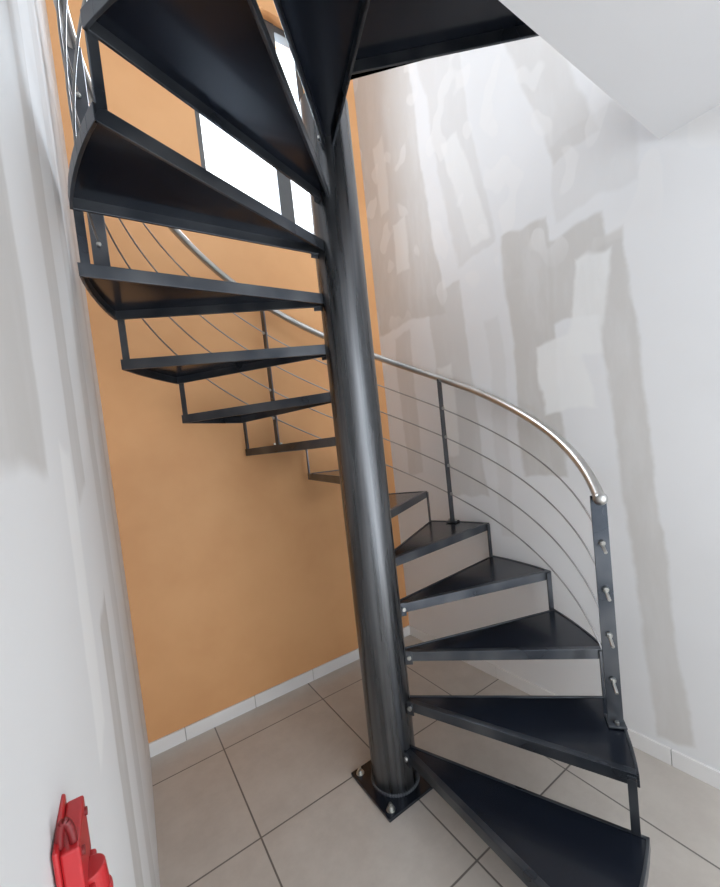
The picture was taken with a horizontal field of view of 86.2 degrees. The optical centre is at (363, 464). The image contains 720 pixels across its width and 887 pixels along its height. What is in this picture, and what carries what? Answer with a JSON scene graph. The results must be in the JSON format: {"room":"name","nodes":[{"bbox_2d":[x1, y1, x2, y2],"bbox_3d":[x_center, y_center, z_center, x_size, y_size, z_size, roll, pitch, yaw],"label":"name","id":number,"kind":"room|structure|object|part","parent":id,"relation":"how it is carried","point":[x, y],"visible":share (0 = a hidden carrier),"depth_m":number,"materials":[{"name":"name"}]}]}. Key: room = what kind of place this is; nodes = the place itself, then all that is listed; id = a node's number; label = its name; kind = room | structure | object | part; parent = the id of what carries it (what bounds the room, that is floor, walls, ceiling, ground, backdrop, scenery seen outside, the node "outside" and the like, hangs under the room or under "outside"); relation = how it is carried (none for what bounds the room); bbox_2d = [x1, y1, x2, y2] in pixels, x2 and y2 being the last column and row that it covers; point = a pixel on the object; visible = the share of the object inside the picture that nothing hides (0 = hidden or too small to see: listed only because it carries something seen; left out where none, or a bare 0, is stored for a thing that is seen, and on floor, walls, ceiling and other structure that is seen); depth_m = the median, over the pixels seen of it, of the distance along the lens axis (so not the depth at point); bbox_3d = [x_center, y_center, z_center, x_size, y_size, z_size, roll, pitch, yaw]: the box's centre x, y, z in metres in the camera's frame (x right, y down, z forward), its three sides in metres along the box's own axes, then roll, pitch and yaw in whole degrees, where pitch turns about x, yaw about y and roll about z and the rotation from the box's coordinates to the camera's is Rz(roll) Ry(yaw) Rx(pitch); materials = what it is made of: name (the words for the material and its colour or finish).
{"room":"stairwell","nodes":[
{"label":"stairwell","id":0,"kind":"room"},
{"bbox_2d":[0,0,159,886],"bbox_3d":[-0.539,-1.072,0.344,0.150,5.300,4.078,-8,3,-31],"label":"wall","id":1,"kind":"structure","parent":0,"point":[73,724],"depth_m":0.51,"materials":[{"name":"white paint"}]},
{"bbox_2d":[52,794,112,886],"bbox_3d":[-0.216,0.340,0.309,0.033,0.160,0.063,-8,3,-33],"label":"power socket","id":2,"kind":"object","parent":1,"relation":"attached to","point":[75,864],"visible":1,"depth_m":0.29,"materials":[{"name":"red plastic"}]},
{"bbox_2d":[45,0,408,742],"bbox_3d":[-0.724,-1.157,2.546,1.848,5.300,0.200,-8,3,-33],"label":"wall","id":3,"kind":"structure","parent":0,"point":[237,569],"depth_m":2.29,"materials":[{"name":"orange paint"}]},
{"bbox_2d":[194,19,312,233],"bbox_3d":[-0.729,-2.239,2.554,0.790,1.450,0.065,-8,3,-33],"label":"frame","id":4,"kind":"object","parent":3,"relation":"attached to","point":[282,184],"visible":0.07,"depth_m":2.64,"materials":[{"name":"grey metal"}]},
{"bbox_2d":[149,625,409,756],"bbox_3d":[-0.387,1.436,2.582,1.848,0.075,0.011,-8,3,-33],"label":"baseboard","id":5,"kind":"structure","parent":3,"relation":"attached to","point":[160,745],"depth_m":2.37,"materials":[{"name":"white tile"}]},
{"bbox_2d":[150,635,719,886],"bbox_3d":[0.634,1.486,1.062,2.800,0.100,4.069,-8,3,-33],"label":"floor","id":6,"kind":"structure","parent":0,"point":[268,795],"depth_m":1.64,"materials":[{"name":"tile"}]},
{"bbox_2d":[53,0,650,886],"bbox_3d":[-0.052,-0.462,1.680,1.878,3.857,1.891,-8,3,-33],"label":"spiral staircase","id":7,"kind":"structure","parent":6,"relation":"on","point":[219,58],"depth_m":1.44,"materials":[{"name":"metal"}]},
{"bbox_3d":[-0.992,-1.058,1.395,0.060,0.870,0.070,-7,3,-17],"label":"post","id":8,"kind":"part","parent":7,"relation":"part of","materials":[{"name":"grey metal"}]},
{"bbox_3d":[-0.588,-0.555,2.425,0.072,0.886,0.062,-8,3,-33],"label":"post","id":9,"kind":"part","parent":7,"relation":"part of","materials":[{"name":"grey metal"}]},
{"bbox_3d":[-0.129,-1.081,1.671,1.850,2.612,1.825,-8,3,-33],"label":"handrail","id":10,"kind":"part","parent":7,"relation":"part of","materials":[{"name":"silver metal"}]},
{"bbox_3d":[0.149,1.447,1.780,0.300,0.014,0.300,-8,3,-33],"label":"plate","id":11,"kind":"part","parent":7,"relation":"part of","materials":[{"name":"black metal"}]},
{"bbox_3d":[0.298,-1.539,1.382,1.051,0.050,0.758,-8,3,-33],"label":"landing plate","id":12,"kind":"part","parent":7,"relation":"part of","materials":[{"name":"black metal"}]},
{"bbox_3d":[0.523,-0.081,2.441,0.070,0.906,0.060,-4,3,36],"label":"post","id":13,"kind":"part","parent":7,"relation":"part of","materials":[{"name":"grey metal"}]},
{"bbox_3d":[0.907,0.548,1.430,0.060,0.870,0.092,-5,3,19],"label":"post","id":14,"kind":"part","parent":7,"relation":"part of","materials":[{"name":"grey metal"}]},
{"bbox_2d":[353,36,719,770],"bbox_3d":[1.216,-1.316,1.515,0.150,5.300,4.075,-8,3,-35],"label":"wall","id":15,"kind":"structure","parent":0,"point":[535,247],"depth_m":1.89,"materials":[{"name":"white paint"}]},
{"bbox_2d":[409,626,719,789],"bbox_3d":[1.490,1.285,1.508,0.011,0.075,3.859,-8,3,-35],"label":"baseboard","id":16,"kind":"structure","parent":15,"relation":"attached to","point":[709,775],"depth_m":1.78,"materials":[{"name":"white tile"}]},
{"bbox_2d":[499,0,719,139],"bbox_3d":[0.872,-1.357,0.079,2.112,0.390,2.055,-8,3,-33],"label":"ceiling","id":17,"kind":"structure","parent":0,"point":[658,60],"depth_m":1.11,"materials":[{"name":"white paint"}]}
]}

